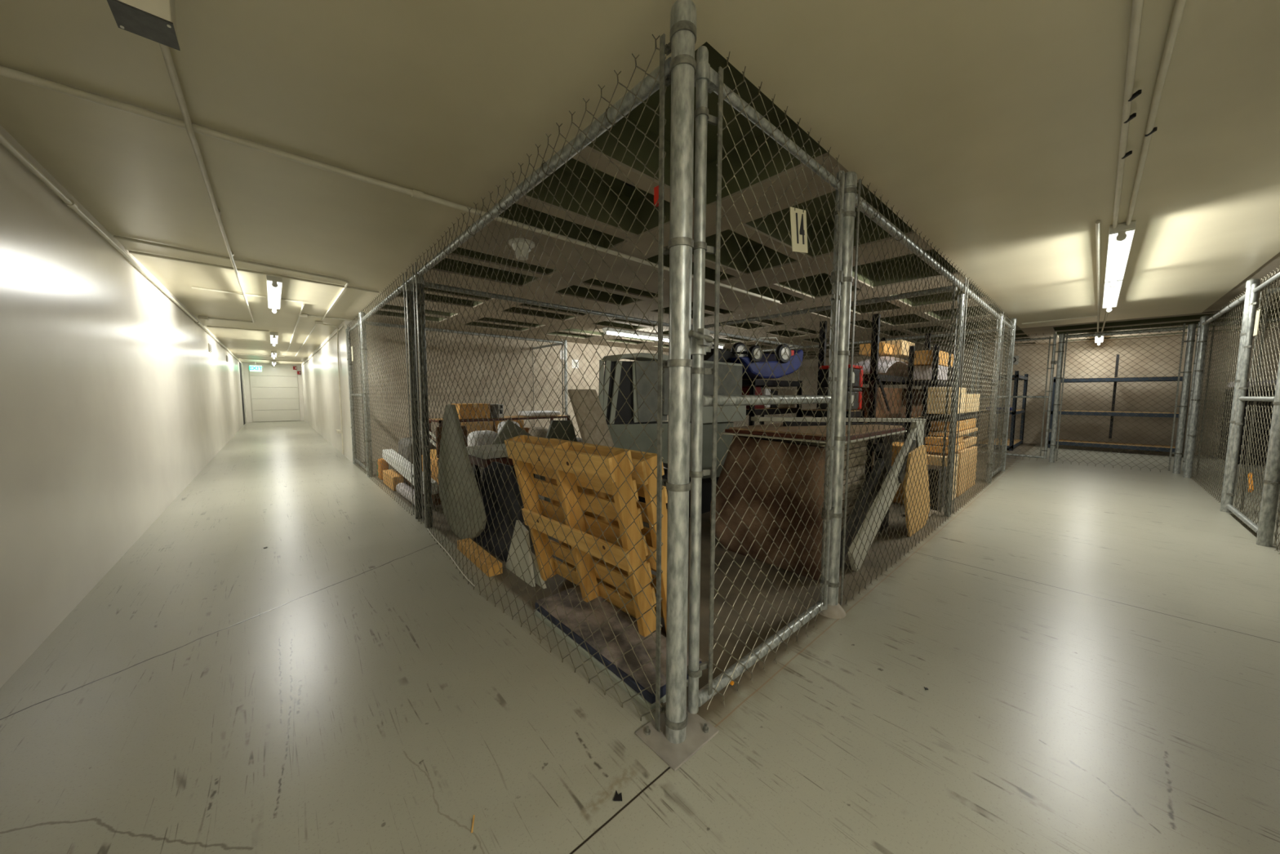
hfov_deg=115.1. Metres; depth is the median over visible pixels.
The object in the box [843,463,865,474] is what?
board
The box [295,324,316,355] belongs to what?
conduit
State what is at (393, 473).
carton
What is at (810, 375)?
wall
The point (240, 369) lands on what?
door
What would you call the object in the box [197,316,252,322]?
conduit
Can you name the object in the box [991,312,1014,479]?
gate
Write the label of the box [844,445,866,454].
board
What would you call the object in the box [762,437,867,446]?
board
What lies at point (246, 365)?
wall
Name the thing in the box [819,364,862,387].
tool case
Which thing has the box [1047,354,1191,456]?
shelving
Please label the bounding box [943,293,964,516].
fence post
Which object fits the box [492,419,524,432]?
carton
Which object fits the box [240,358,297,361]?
conduit
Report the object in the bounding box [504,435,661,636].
wooden pallet
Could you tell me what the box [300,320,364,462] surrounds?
wall
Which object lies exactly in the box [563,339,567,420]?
fence post
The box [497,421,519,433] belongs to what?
wrapped bundle
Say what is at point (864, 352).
carton
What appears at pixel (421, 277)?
fence post
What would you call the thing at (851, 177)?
fence post
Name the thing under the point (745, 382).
storage rack
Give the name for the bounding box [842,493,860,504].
board
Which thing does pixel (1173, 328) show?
fence
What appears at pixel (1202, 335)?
fence post
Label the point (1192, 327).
fence post
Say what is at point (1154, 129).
clamp
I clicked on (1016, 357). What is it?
sign
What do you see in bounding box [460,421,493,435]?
carton
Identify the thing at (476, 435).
wrapped bundle
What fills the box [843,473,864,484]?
board
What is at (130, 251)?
conduit
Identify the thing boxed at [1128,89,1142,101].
clamp
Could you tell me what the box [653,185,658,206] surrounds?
tag
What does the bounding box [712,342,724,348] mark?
strip light
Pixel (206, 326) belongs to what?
conduit
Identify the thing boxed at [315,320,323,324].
junction box
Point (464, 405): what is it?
carton
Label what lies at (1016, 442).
shelving
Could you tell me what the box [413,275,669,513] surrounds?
fence
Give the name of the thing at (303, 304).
conduit
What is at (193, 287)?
conduit
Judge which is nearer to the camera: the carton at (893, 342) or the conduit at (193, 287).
the conduit at (193, 287)
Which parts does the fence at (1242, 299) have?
rail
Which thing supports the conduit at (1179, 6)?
attached to the ceiling at (993, 127)
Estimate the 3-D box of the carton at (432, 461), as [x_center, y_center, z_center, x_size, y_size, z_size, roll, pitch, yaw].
[-2.455,0.556,5.146,0.350,0.359,0.800,-4,6,-42]
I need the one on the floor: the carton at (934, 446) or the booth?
the booth
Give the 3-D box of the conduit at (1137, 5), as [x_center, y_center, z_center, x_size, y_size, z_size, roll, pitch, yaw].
[2.143,-1.324,1.799,3.220,0.021,0.022,-4,6,-42]
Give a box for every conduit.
[0,133,241,363]
[113,235,349,320]
[128,250,378,293]
[159,43,254,322]
[191,286,267,297]
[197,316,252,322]
[206,325,269,331]
[236,353,284,356]
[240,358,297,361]
[280,297,302,302]
[287,303,304,351]
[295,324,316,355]
[301,324,343,366]
[307,315,350,320]
[322,324,343,454]
[1022,315,1097,324]
[1095,220,1100,333]
[1101,311,1108,333]
[1112,0,1143,228]
[1125,0,1186,225]
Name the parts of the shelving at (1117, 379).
post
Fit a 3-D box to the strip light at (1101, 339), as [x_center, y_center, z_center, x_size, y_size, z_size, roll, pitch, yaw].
[9.223,-1.767,8.178,1.700,0.115,0.120,-4,6,-42]
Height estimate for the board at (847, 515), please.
0.030 m
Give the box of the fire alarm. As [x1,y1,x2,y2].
[508,238,534,260]
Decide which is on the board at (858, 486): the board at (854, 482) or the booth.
the board at (854, 482)
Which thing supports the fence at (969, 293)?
on the floor
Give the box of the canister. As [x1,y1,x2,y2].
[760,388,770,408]
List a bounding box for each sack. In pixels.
[395,482,424,506]
[398,436,435,463]
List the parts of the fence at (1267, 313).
rail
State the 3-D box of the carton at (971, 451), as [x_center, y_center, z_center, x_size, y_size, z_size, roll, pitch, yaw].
[4.058,0.501,5.180,0.510,0.499,0.272,-4,6,-42]
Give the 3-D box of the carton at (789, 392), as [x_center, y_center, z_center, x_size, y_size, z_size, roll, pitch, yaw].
[1.602,-0.341,4.818,0.380,0.215,0.300,-4,6,-42]
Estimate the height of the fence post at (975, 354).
2.200 m
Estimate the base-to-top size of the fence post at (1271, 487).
2.272 m
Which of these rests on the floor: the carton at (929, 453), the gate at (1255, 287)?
the carton at (929, 453)
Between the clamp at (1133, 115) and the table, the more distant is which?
the table
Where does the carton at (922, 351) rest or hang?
on the carton at (944, 367)
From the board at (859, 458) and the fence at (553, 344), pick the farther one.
the fence at (553, 344)
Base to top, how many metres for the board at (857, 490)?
0.040 m
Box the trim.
[240,363,247,423]
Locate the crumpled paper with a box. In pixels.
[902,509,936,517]
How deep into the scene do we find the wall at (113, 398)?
2.37 m
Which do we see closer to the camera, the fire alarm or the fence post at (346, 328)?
the fire alarm
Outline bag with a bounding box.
[377,457,388,479]
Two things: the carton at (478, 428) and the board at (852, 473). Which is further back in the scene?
the carton at (478, 428)
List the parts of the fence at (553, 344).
rail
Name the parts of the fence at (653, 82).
rail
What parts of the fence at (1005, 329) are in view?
rail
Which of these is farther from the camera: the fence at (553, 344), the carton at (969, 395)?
the fence at (553, 344)
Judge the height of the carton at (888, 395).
0.380 m
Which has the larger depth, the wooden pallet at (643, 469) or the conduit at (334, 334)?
the conduit at (334, 334)
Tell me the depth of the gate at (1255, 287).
3.72 m
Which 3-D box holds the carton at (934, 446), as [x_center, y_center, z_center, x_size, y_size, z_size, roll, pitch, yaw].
[3.469,0.228,4.639,0.620,0.071,0.252,-4,6,-42]
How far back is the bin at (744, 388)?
4.31 m
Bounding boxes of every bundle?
[467,430,497,484]
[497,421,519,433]
[518,410,559,416]
[528,426,547,437]
[853,355,915,377]
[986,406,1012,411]
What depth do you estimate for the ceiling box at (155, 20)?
1.16 m
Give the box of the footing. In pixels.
[818,603,845,618]
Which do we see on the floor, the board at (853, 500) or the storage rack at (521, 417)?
the storage rack at (521, 417)
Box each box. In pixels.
[106,0,180,50]
[198,315,208,319]
[298,313,307,318]
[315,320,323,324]
[489,404,503,417]
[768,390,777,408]
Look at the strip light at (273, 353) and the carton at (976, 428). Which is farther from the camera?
the strip light at (273, 353)
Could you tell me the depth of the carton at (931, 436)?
4.49 m
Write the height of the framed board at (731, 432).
0.037 m
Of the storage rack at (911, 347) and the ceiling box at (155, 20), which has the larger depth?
the storage rack at (911, 347)
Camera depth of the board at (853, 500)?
3.27 m
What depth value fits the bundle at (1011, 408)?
8.71 m
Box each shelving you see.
[975,370,1028,450]
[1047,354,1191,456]
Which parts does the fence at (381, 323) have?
rail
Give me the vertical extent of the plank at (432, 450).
0.058 m
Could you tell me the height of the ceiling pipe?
0.043 m
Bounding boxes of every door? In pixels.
[239,362,244,424]
[248,364,300,422]
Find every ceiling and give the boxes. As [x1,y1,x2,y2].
[0,0,1279,364]
[559,41,933,276]
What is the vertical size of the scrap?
0.003 m
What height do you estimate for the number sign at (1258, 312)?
0.242 m
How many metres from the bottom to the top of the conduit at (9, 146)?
0.062 m
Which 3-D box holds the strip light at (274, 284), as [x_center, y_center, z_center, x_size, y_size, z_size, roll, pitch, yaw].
[-4.340,-1.542,4.833,0.120,0.115,1.850,-4,6,-42]
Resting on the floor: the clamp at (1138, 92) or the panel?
the panel
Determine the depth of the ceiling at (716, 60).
2.27 m
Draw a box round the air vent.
[208,343,212,352]
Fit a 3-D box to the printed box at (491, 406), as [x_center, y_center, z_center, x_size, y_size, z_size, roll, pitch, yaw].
[-2.193,-0.244,6.136,0.160,0.200,0.286,-4,6,-42]
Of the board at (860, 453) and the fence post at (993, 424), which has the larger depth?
the fence post at (993, 424)
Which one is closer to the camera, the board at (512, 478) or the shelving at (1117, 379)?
the board at (512, 478)
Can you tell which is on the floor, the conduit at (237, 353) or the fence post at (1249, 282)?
the fence post at (1249, 282)
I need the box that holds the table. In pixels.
[751,416,925,571]
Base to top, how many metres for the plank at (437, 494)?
0.219 m
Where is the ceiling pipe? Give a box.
[0,65,780,302]
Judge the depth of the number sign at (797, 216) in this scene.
1.65 m
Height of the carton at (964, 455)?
0.519 m
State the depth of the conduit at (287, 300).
5.20 m
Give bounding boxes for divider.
[491,419,535,500]
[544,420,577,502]
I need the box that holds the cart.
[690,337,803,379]
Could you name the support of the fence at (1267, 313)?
on the floor
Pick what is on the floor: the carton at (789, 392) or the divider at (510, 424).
the divider at (510, 424)
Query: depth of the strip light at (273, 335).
8.33 m
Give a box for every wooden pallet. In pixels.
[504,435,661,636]
[545,438,667,631]
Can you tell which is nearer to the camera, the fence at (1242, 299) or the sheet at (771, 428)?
the sheet at (771, 428)
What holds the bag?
on the floor
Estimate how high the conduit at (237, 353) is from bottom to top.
0.021 m
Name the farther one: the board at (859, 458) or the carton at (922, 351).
the carton at (922, 351)
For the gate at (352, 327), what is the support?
attached to the fence post at (361, 316)
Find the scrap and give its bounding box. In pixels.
[613,791,622,800]
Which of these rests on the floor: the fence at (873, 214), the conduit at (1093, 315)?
the fence at (873, 214)
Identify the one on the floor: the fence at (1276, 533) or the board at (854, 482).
the fence at (1276, 533)
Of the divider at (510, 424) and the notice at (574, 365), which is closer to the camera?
the divider at (510, 424)
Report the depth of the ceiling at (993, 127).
2.03 m
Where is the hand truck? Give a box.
[420,421,435,445]
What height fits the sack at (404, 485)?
0.119 m
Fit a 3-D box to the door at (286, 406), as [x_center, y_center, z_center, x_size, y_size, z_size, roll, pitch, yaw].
[-14.886,-1.384,16.624,1.450,2.292,0.030,-4,6,-42]
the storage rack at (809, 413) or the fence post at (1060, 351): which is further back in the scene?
the fence post at (1060, 351)
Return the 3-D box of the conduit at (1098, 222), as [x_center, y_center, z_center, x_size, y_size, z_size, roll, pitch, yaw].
[5.854,-1.584,5.200,7.300,0.021,0.033,-4,6,-42]
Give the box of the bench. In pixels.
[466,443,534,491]
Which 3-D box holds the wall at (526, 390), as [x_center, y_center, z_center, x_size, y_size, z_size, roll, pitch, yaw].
[-0.032,-1.053,11.022,12.550,2.650,0.130,-4,6,-42]
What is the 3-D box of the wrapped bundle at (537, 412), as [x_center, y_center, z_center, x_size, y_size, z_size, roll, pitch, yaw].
[-1.673,-0.227,6.765,0.550,0.070,0.450,-4,6,-42]
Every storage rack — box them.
[428,414,570,439]
[742,377,802,426]
[797,408,864,422]
[816,313,931,483]
[904,343,954,453]
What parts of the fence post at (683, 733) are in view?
plate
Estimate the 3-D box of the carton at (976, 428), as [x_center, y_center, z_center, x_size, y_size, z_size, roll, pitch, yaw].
[3.800,0.056,4.917,1.200,0.051,0.262,-4,6,-42]
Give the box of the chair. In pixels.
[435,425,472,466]
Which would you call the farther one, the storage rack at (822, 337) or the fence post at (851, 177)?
the storage rack at (822, 337)
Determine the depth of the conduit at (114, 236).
3.64 m
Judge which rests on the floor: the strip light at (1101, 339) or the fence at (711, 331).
the fence at (711, 331)
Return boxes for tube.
[382,448,437,494]
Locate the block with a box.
[457,537,502,577]
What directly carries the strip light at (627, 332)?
attached to the ceiling at (993, 127)
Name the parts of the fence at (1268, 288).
rail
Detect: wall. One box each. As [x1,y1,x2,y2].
[0,124,244,688]
[241,362,304,422]
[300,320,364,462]
[358,320,763,462]
[764,329,1279,455]
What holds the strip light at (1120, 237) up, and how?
attached to the ceiling at (993, 127)
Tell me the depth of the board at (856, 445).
3.26 m
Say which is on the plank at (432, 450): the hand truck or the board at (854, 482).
the hand truck
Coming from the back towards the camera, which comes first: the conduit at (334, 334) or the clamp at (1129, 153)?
the conduit at (334, 334)
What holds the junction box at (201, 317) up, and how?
attached to the ceiling at (993, 127)
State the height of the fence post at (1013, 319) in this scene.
2.300 m
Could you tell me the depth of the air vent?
7.61 m
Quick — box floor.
[0,420,1279,853]
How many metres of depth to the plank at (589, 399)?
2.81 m
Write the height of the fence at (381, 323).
2.240 m
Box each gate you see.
[346,314,367,473]
[687,45,844,714]
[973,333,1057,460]
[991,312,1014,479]
[1182,321,1199,471]
[1225,265,1279,533]
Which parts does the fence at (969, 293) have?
rail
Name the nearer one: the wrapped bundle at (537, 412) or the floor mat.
the floor mat
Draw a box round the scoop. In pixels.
[1247,472,1253,492]
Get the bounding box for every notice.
[560,350,564,359]
[572,359,578,368]
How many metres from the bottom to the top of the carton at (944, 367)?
0.175 m
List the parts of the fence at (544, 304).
rail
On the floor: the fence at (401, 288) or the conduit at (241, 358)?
the fence at (401, 288)
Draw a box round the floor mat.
[534,585,702,711]
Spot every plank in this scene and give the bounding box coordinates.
[396,471,441,505]
[430,448,438,459]
[567,389,614,447]
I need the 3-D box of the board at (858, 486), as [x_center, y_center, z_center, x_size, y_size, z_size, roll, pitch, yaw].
[1.373,0.487,3.331,0.902,0.030,0.539,-4,6,-42]
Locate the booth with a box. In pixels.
[598,352,746,517]
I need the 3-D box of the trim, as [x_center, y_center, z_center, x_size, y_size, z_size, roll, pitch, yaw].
[-15.323,-1.300,15.758,0.035,2.300,0.740,-4,6,-42]
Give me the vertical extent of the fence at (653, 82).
2.263 m
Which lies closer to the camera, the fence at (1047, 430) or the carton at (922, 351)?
the carton at (922, 351)
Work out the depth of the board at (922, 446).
3.35 m
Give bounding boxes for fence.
[359,272,414,515]
[365,318,564,471]
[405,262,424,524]
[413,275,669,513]
[415,33,671,732]
[532,337,564,426]
[692,280,957,512]
[705,328,803,435]
[734,324,1008,466]
[839,176,966,605]
[951,278,1004,514]
[1055,321,1186,471]
[1191,291,1245,502]
[1195,313,1279,480]
[1240,281,1279,515]
[1272,496,1279,554]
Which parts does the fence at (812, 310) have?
rail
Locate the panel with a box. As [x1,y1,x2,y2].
[710,435,825,581]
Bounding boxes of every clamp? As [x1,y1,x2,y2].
[1121,150,1132,159]
[1124,112,1136,123]
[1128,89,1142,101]
[1144,126,1157,136]
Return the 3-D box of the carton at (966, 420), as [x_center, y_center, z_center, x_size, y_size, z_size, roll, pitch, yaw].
[3.808,-0.035,4.930,1.100,0.111,0.242,-4,6,-42]
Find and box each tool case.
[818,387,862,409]
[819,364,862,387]
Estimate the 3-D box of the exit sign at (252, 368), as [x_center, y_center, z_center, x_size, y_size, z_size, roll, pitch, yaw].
[-14.669,-2.302,15.548,0.381,0.364,0.044,-4,6,-42]
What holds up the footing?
on the floor
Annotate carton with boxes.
[382,469,404,490]
[422,457,438,484]
[451,403,490,418]
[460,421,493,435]
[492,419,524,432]
[769,388,795,408]
[826,386,923,417]
[859,342,893,356]
[880,339,914,357]
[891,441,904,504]
[913,364,947,380]
[914,349,953,367]
[924,435,963,445]
[924,442,964,453]
[926,386,966,413]
[926,452,959,500]
[928,412,975,421]
[928,427,977,436]
[930,417,976,431]
[955,448,968,497]
[963,435,977,448]
[964,393,979,413]
[965,445,977,490]
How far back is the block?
2.72 m
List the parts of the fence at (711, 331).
rail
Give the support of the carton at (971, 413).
on the carton at (966, 420)
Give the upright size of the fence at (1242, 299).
2.240 m
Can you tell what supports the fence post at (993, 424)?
on the floor
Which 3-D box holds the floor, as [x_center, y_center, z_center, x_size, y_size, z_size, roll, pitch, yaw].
[-0.522,0.375,10.516,15.100,0.120,28.900,-4,6,-42]
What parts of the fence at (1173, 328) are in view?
rail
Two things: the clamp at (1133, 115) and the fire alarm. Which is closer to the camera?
the clamp at (1133, 115)
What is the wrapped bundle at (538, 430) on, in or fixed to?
on the floor
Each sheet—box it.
[728,421,902,436]
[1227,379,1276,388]
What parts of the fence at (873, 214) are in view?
rail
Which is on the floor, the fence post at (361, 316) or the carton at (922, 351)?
the fence post at (361, 316)
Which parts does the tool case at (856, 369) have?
lid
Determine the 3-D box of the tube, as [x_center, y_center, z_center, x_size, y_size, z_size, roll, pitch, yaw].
[-2.698,0.481,4.699,0.120,0.258,1.937,-4,6,-42]
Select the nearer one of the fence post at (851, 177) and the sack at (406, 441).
the fence post at (851, 177)
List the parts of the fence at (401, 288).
rail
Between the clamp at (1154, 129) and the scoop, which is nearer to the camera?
the clamp at (1154, 129)
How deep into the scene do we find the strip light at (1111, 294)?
4.57 m
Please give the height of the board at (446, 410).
1.068 m
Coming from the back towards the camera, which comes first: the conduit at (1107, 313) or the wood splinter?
the conduit at (1107, 313)
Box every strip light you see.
[266,275,282,313]
[270,332,278,346]
[271,351,276,359]
[602,327,668,342]
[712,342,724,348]
[1094,331,1104,345]
[1102,279,1123,311]
[1104,220,1136,286]
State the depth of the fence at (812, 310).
4.21 m
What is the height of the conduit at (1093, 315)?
0.021 m
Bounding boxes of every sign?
[248,361,262,371]
[790,201,808,253]
[1006,334,1018,364]
[1253,306,1260,336]
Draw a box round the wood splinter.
[471,814,475,832]
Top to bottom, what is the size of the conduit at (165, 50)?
0.052 m
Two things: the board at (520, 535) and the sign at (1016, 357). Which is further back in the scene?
the sign at (1016, 357)
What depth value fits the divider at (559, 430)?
3.99 m
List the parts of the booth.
panel, felt panel, leg, panel, panel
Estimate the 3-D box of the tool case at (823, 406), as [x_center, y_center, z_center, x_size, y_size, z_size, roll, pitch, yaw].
[2.146,-0.303,4.357,0.370,0.225,0.315,-4,6,-42]
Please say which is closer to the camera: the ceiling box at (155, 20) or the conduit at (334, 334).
the ceiling box at (155, 20)
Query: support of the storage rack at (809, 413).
on the floor
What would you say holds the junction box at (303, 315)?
attached to the ceiling at (993, 127)
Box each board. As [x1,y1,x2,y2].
[438,404,486,538]
[474,461,524,562]
[506,520,535,586]
[531,551,546,588]
[720,426,906,444]
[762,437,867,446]
[841,503,854,516]
[841,512,850,522]
[842,478,865,490]
[842,483,863,493]
[842,486,862,499]
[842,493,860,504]
[842,498,856,508]
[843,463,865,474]
[843,467,863,479]
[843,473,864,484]
[844,440,866,449]
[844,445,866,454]
[844,450,866,459]
[844,454,866,465]
[844,460,863,468]
[902,444,929,537]
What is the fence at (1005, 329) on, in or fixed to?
on the floor
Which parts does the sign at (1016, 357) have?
plate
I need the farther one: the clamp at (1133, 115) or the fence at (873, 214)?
the fence at (873, 214)
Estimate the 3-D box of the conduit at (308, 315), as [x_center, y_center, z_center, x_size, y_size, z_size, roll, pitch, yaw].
[-4.877,-1.709,6.365,0.560,0.021,0.022,-4,6,-44]
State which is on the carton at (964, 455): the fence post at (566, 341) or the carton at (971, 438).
the carton at (971, 438)
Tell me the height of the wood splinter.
0.003 m
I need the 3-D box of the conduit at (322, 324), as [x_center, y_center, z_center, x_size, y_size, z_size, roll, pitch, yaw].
[-5.372,-0.621,7.247,0.206,2.316,0.542,-1,5,-12]
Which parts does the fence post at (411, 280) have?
rail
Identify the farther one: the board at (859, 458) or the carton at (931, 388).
the carton at (931, 388)
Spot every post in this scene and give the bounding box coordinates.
[345,328,355,463]
[358,311,373,476]
[414,275,432,528]
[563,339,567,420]
[635,0,719,771]
[827,171,857,605]
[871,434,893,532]
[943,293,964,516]
[968,340,977,435]
[985,313,1004,483]
[1000,318,1017,471]
[1048,333,1067,462]
[1171,323,1196,473]
[1182,315,1209,478]
[1219,278,1260,512]
[1256,356,1279,546]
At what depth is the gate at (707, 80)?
1.46 m
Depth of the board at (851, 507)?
3.22 m
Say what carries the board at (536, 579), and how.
on the floor
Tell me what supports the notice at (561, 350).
attached to the wall at (526, 390)
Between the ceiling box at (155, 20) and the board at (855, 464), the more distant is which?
the board at (855, 464)
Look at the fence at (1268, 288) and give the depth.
3.92 m
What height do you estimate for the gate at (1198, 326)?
2.230 m

